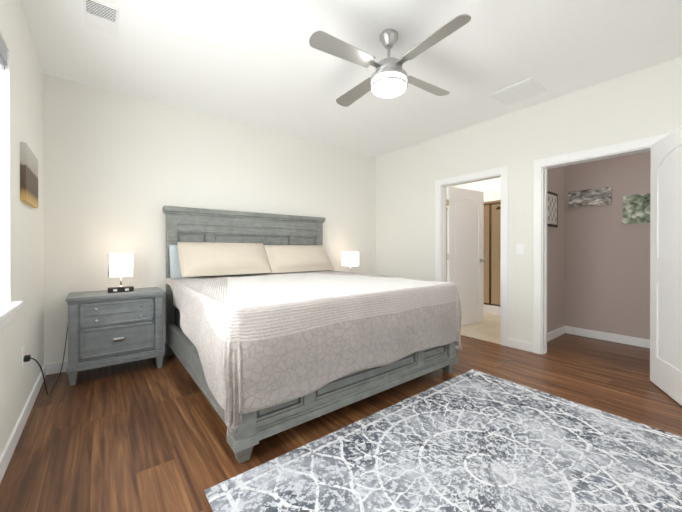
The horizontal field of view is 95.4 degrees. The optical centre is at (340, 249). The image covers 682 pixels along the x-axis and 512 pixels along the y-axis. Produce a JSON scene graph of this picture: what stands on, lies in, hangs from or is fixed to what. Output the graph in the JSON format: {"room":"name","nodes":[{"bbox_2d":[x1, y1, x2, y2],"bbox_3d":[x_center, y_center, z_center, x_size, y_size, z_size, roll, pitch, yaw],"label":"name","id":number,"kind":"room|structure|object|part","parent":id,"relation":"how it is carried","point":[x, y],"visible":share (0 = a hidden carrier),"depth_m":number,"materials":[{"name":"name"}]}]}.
{"room":"bedroom","nodes":[
{"label":"bedroom","id":0,"kind":"room"},
{"bbox_2d":[0,0,43,455],"bbox_3d":[-1.127,-0.223,0.687,0.140,2.740,5.300,0,0,-38],"label":"wall","id":1,"kind":"structure","parent":0,"point":[25,327],"depth_m":2.03,"materials":[{"name":"white paint"}]},
{"bbox_2d":[0,51,9,303],"bbox_3d":[-1.339,-0.394,0.962,0.135,1.440,1.895,0,0,-38],"label":"window","id":2,"kind":"structure","parent":1,"relation":"in","point":[5,186],"depth_m":1.74,"materials":[{"name":"white"}]},
{"bbox_2d":[0,37,6,69],"bbox_3d":[-1.325,-1.050,0.971,0.086,0.121,1.883,0,0,-38],"label":"blind headrail","id":3,"kind":"object","parent":2,"relation":"attached to","point":[3,56],"visible":1,"depth_m":1.68,"materials":[{"name":"grey plastic"}]},
{"bbox_2d":[0,301,22,330],"bbox_3d":[-1.307,0.351,0.989,0.145,0.100,1.995,0,0,-38],"label":"window sill","id":4,"kind":"structure","parent":1,"relation":"attached to","point":[7,313],"depth_m":1.61,"materials":[{"name":"white wood"}]},
{"bbox_2d":[0,364,46,482],"bbox_3d":[-1.066,1.097,0.738,0.014,0.100,5.300,0,0,-38],"label":"baseboard","id":5,"kind":"structure","parent":1,"relation":"attached to","point":[15,435],"depth_m":1.88,"materials":[{"name":"white"}]},
{"bbox_2d":[22,345,30,365],"bbox_3d":[-2.072,0.693,2.045,0.034,0.120,0.070,0,0,-38],"label":"electrical outlet plate","id":6,"kind":"object","parent":1,"relation":"attached to","point":[25,358],"visible":0.98,"depth_m":2.03,"materials":[{"name":"white plastic"}]},
{"bbox_2d":[30,325,67,395],"bbox_3d":[-2.298,0.837,2.489,0.052,0.592,0.996,0,0,-32],"label":"lamp cord","id":7,"kind":"object","parent":6,"relation":"attached to","point":[60,371],"visible":0.9,"depth_m":2.49,"materials":[{"name":"black plastic"}]},
{"bbox_2d":[20,142,37,207],"bbox_3d":[-2.183,-0.503,2.178,0.027,0.370,0.510,0,0,-38],"label":"picture","id":8,"kind":"object","parent":1,"relation":"attached to","point":[28,177],"visible":1,"depth_m":2.06},
{"bbox_2d":[43,74,375,363],"bbox_3d":[0.014,-0.236,5.013,7.260,2.740,0.120,0,0,-38],"label":"wall","id":9,"kind":"structure","parent":0,"point":[121,170],"depth_m":3.33,"materials":[{"name":"white paint"}]},
{"bbox_2d":[47,344,164,374],"bbox_3d":[-1.029,1.087,4.119,4.170,0.100,0.014,0,0,-38],"label":"baseboard","id":10,"kind":"structure","parent":9,"relation":"attached to","point":[52,368],"depth_m":2.87,"materials":[{"name":"white"}]},
{"bbox_2d":[0,333,681,511],"bbox_3d":[1.680,1.165,2.881,7.260,0.050,5.540,0,0,-38],"label":"floor","id":11,"kind":"structure","parent":0,"point":[145,435],"depth_m":2.08,"materials":[{"name":"brown wood"}]},
{"bbox_2d":[66,287,164,385],"bbox_3d":[-2.122,0.770,2.954,0.719,0.740,0.446,0,0,-38],"label":"nightstand","id":12,"kind":"object","parent":11,"relation":"on","point":[105,328],"visible":1,"depth_m":2.78,"materials":[{"name":"grey paint"}]},
{"bbox_2d":[108,253,133,292],"bbox_3d":[-2.106,0.216,2.968,0.200,0.368,0.197,0,0,-38],"label":"lamp","id":13,"kind":"object","parent":12,"relation":"on","point":[120,265],"visible":1,"depth_m":2.90,"materials":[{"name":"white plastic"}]},
{"bbox_2d":[162,206,461,463],"bbox_3d":[-0.417,0.335,3.119,2.213,1.610,2.324,0,0,-38],"label":"bed","id":14,"kind":"object","parent":11,"relation":"on","point":[275,324],"visible":1,"depth_m":2.24,"materials":[{"name":"white fabric"}]},
{"bbox_3d":[-0.432,0.590,3.140,1.930,0.500,2.050,0,0,-38],"label":"mattress","id":15,"kind":"part","parent":14,"relation":"part of","materials":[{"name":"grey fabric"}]},
{"bbox_2d":[169,245,240,279],"bbox_3d":[-1.465,0.137,3.536,0.860,0.400,0.113,0,-16,-38],"label":"pillow","id":16,"kind":"object","parent":14,"relation":"on","point":[175,270],"depth_m":3.30,"materials":[{"name":"beige fabric"}]},
{"bbox_2d":[177,242,271,276],"bbox_3d":[-1.278,0.086,3.482,0.960,0.460,0.210,0,-40,-36],"label":"pillow","id":17,"kind":"object","parent":14,"relation":"on","point":[194,259],"depth_m":3.37,"materials":[{"name":"beige fabric"}]},
{"bbox_2d":[264,245,334,272],"bbox_3d":[-0.539,0.100,4.065,0.960,0.440,0.209,0,-40,-40],"label":"pillow","id":18,"kind":"object","parent":14,"relation":"on","point":[279,258],"depth_m":3.93,"materials":[{"name":"beige fabric"}]},
{"bbox_2d":[163,270,461,434],"bbox_3d":[-0.377,0.621,3.069,2.216,0.672,2.200,0,0,-38],"label":"comforter","id":19,"kind":"object","parent":14,"relation":"on","point":[265,347],"depth_m":2.06,"materials":[{"name":"white fabric"}]},
{"bbox_2d":[204,369,681,511],"bbox_3d":[0.767,1.139,1.604,2.400,0.011,1.520,0,0,-38],"label":"rug","id":20,"kind":"object","parent":11,"relation":"on","point":[472,440],"visible":1,"depth_m":1.65,"materials":[{"name":"grey fabric"}]},
{"bbox_2d":[461,312,499,341],"bbox_3d":[2.445,1.131,5.379,2.740,0.004,2.300,0,0,-38],"label":"bathroom tile floor","id":21,"kind":"structure","parent":11,"relation":"on","point":[488,328],"depth_m":4.47,"materials":[{"name":"beige tile"}]},
{"bbox_2d":[446,202,500,314],"bbox_3d":[2.920,0.127,6.079,1.088,2.010,1.735,0,0,-38],"label":"shower enclosure","id":22,"kind":"object","parent":21,"relation":"on","point":[492,234],"visible":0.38,"depth_m":5.55,"materials":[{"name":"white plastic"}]},
{"bbox_2d":[567,326,649,347],"bbox_3d":[3.941,1.090,3.109,0.014,0.100,2.880,0,0,-38],"label":"baseboard","id":23,"kind":"structure","parent":11,"relation":"on","point":[623,339],"depth_m":3.86,"materials":[{"name":"white wood"}]},
{"bbox_3d":[0.181,0.765,4.750,0.719,0.740,0.446,0,0,-38],"label":"nightstand","id":24,"kind":"object","parent":11,"relation":"on","visible":0},
{"bbox_2d":[341,252,358,271],"bbox_3d":[0.143,0.211,4.735,0.200,0.368,0.197,0,0,-38],"label":"lamp","id":25,"kind":"object","parent":24,"relation":"on","point":[349,259],"visible":0.75,"depth_m":4.67,"materials":[{"name":"white fabric"}]},
{"bbox_2d":[20,0,681,156],"bbox_3d":[1.680,-1.649,2.873,7.260,0.100,5.540,0,0,-38],"label":"ceiling","id":26,"kind":"structure","parent":0,"point":[263,64],"depth_m":2.54,"materials":[{"name":"white paint"}]},
{"bbox_2d":[83,0,117,35],"bbox_3d":[-1.640,-1.589,2.122,0.180,0.017,0.320,0,0,-38],"label":"ceiling vent","id":27,"kind":"object","parent":26,"relation":"in","point":[100,16],"visible":1,"depth_m":2.10,"materials":[{"name":"white plastic"}]},
{"bbox_2d":[309,14,470,106],"bbox_3d":[0.357,-1.383,2.310,0.980,0.431,0.980,0,0,11],"label":"fan","id":28,"kind":"object","parent":26,"relation":"hanging from","point":[389,78],"visible":1,"depth_m":2.20,"materials":[{"name":"silver metal"}]},
{"bbox_2d":[488,77,546,105],"bbox_3d":[1.790,-1.592,3.155,0.380,0.016,0.410,0,0,-38],"label":"ceiling vent","id":29,"kind":"object","parent":26,"relation":"in","point":[522,90],"visible":1,"depth_m":3.13,"materials":[{"name":"white plastic"}]},
{"bbox_2d":[446,178,500,206],"bbox_3d":[2.575,-0.238,5.730,0.100,2.740,1.899,0,0,-38],"label":"wall","id":30,"kind":"structure","parent":0,"point":[491,189],"depth_m":5.56,"materials":[{"name":"white paint"}]},
{"bbox_2d":[376,57,681,342],"bbox_3d":[2.288,-0.231,3.350,0.120,2.740,5.300,0,0,-38],"label":"wall","id":31,"kind":"structure","parent":0,"point":[643,103],"depth_m":3.58,"materials":[{"name":"white paint"}]},
{"bbox_2d":[446,187,485,325],"bbox_3d":[1.873,0.108,4.652,0.821,2.030,0.183,0,0,-32],"label":"bathroom door","id":32,"kind":"structure","parent":31,"relation":"in","point":[465,259],"depth_m":4.64,"materials":[{"name":"white wood"}]},
{"bbox_2d":[435,166,507,345],"bbox_3d":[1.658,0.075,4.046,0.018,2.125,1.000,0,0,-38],"label":"door frame","id":33,"kind":"structure","parent":31,"relation":"attached to","point":[503,171],"depth_m":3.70,"materials":[{"name":"white wood"}]},
{"bbox_2d":[461,333,499,343],"bbox_3d":[1.689,1.134,4.073,0.060,0.006,0.818,0,0,-38],"label":"trim","id":34,"kind":"structure","parent":31,"relation":"attached to","point":[480,338],"depth_m":3.96,"materials":[{"name":"wood"}]},
{"bbox_2d":[516,244,523,253],"bbox_3d":[2.048,-0.011,3.551,0.010,0.120,0.080,0,0,-38],"label":"switch plate","id":35,"kind":"object","parent":31,"relation":"attached to","point":[519,248],"visible":1,"depth_m":3.55,"materials":[{"name":"white plastic"}]},
{"bbox_2d":[530,326,566,349],"bbox_3d":[2.630,1.088,3.894,1.076,0.100,0.030,0,0,-38],"label":"baseboard","id":36,"kind":"structure","parent":31,"relation":"attached to","point":[560,331],"depth_m":4.00,"materials":[{"name":"white wood"}]},
{"bbox_2d":[533,133,669,354],"bbox_3d":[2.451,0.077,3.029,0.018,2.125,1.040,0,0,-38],"label":"door frame","id":37,"kind":"structure","parent":31,"relation":"attached to","point":[537,227],"depth_m":3.38,"materials":[{"name":"white wood"}]},
{"bbox_2d":[650,126,681,405],"bbox_3d":[2.509,0.115,2.289,0.183,2.030,0.876,0,0,25],"label":"entry door","id":38,"kind":"structure","parent":31,"relation":"in","point":[666,268],"depth_m":2.44,"materials":[{"name":"white wood"}]},
{"bbox_2d":[547,151,650,339],"bbox_3d":[3.044,-0.228,2.481,0.004,2.740,3.000,0,0,-38],"label":"wall","id":39,"kind":"structure","parent":0,"point":[598,268],"depth_m":3.06,"materials":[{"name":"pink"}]},
{"bbox_2d":[547,191,557,226],"bbox_3d":[2.640,-0.507,3.898,0.400,0.430,0.026,0,0,-38],"label":"framed picture","id":40,"kind":"object","parent":39,"relation":"attached to","point":[552,209],"visible":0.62,"depth_m":3.89,"materials":[{"name":"black plastic"}]},
{"bbox_2d":[568,187,611,207],"bbox_3d":[3.216,-0.673,4.019,0.029,0.220,0.445,0,0,-38],"label":"framed picture","id":41,"kind":"object","parent":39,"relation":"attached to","point":[591,197],"visible":0.86,"depth_m":4.00},
{"bbox_2d":[623,193,649,223],"bbox_3d":[3.541,-0.482,3.604,0.029,0.340,0.400,0,0,-38],"label":"framed picture","id":42,"kind":"object","parent":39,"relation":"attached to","point":[636,209],"visible":0.57,"depth_m":3.66}
]}

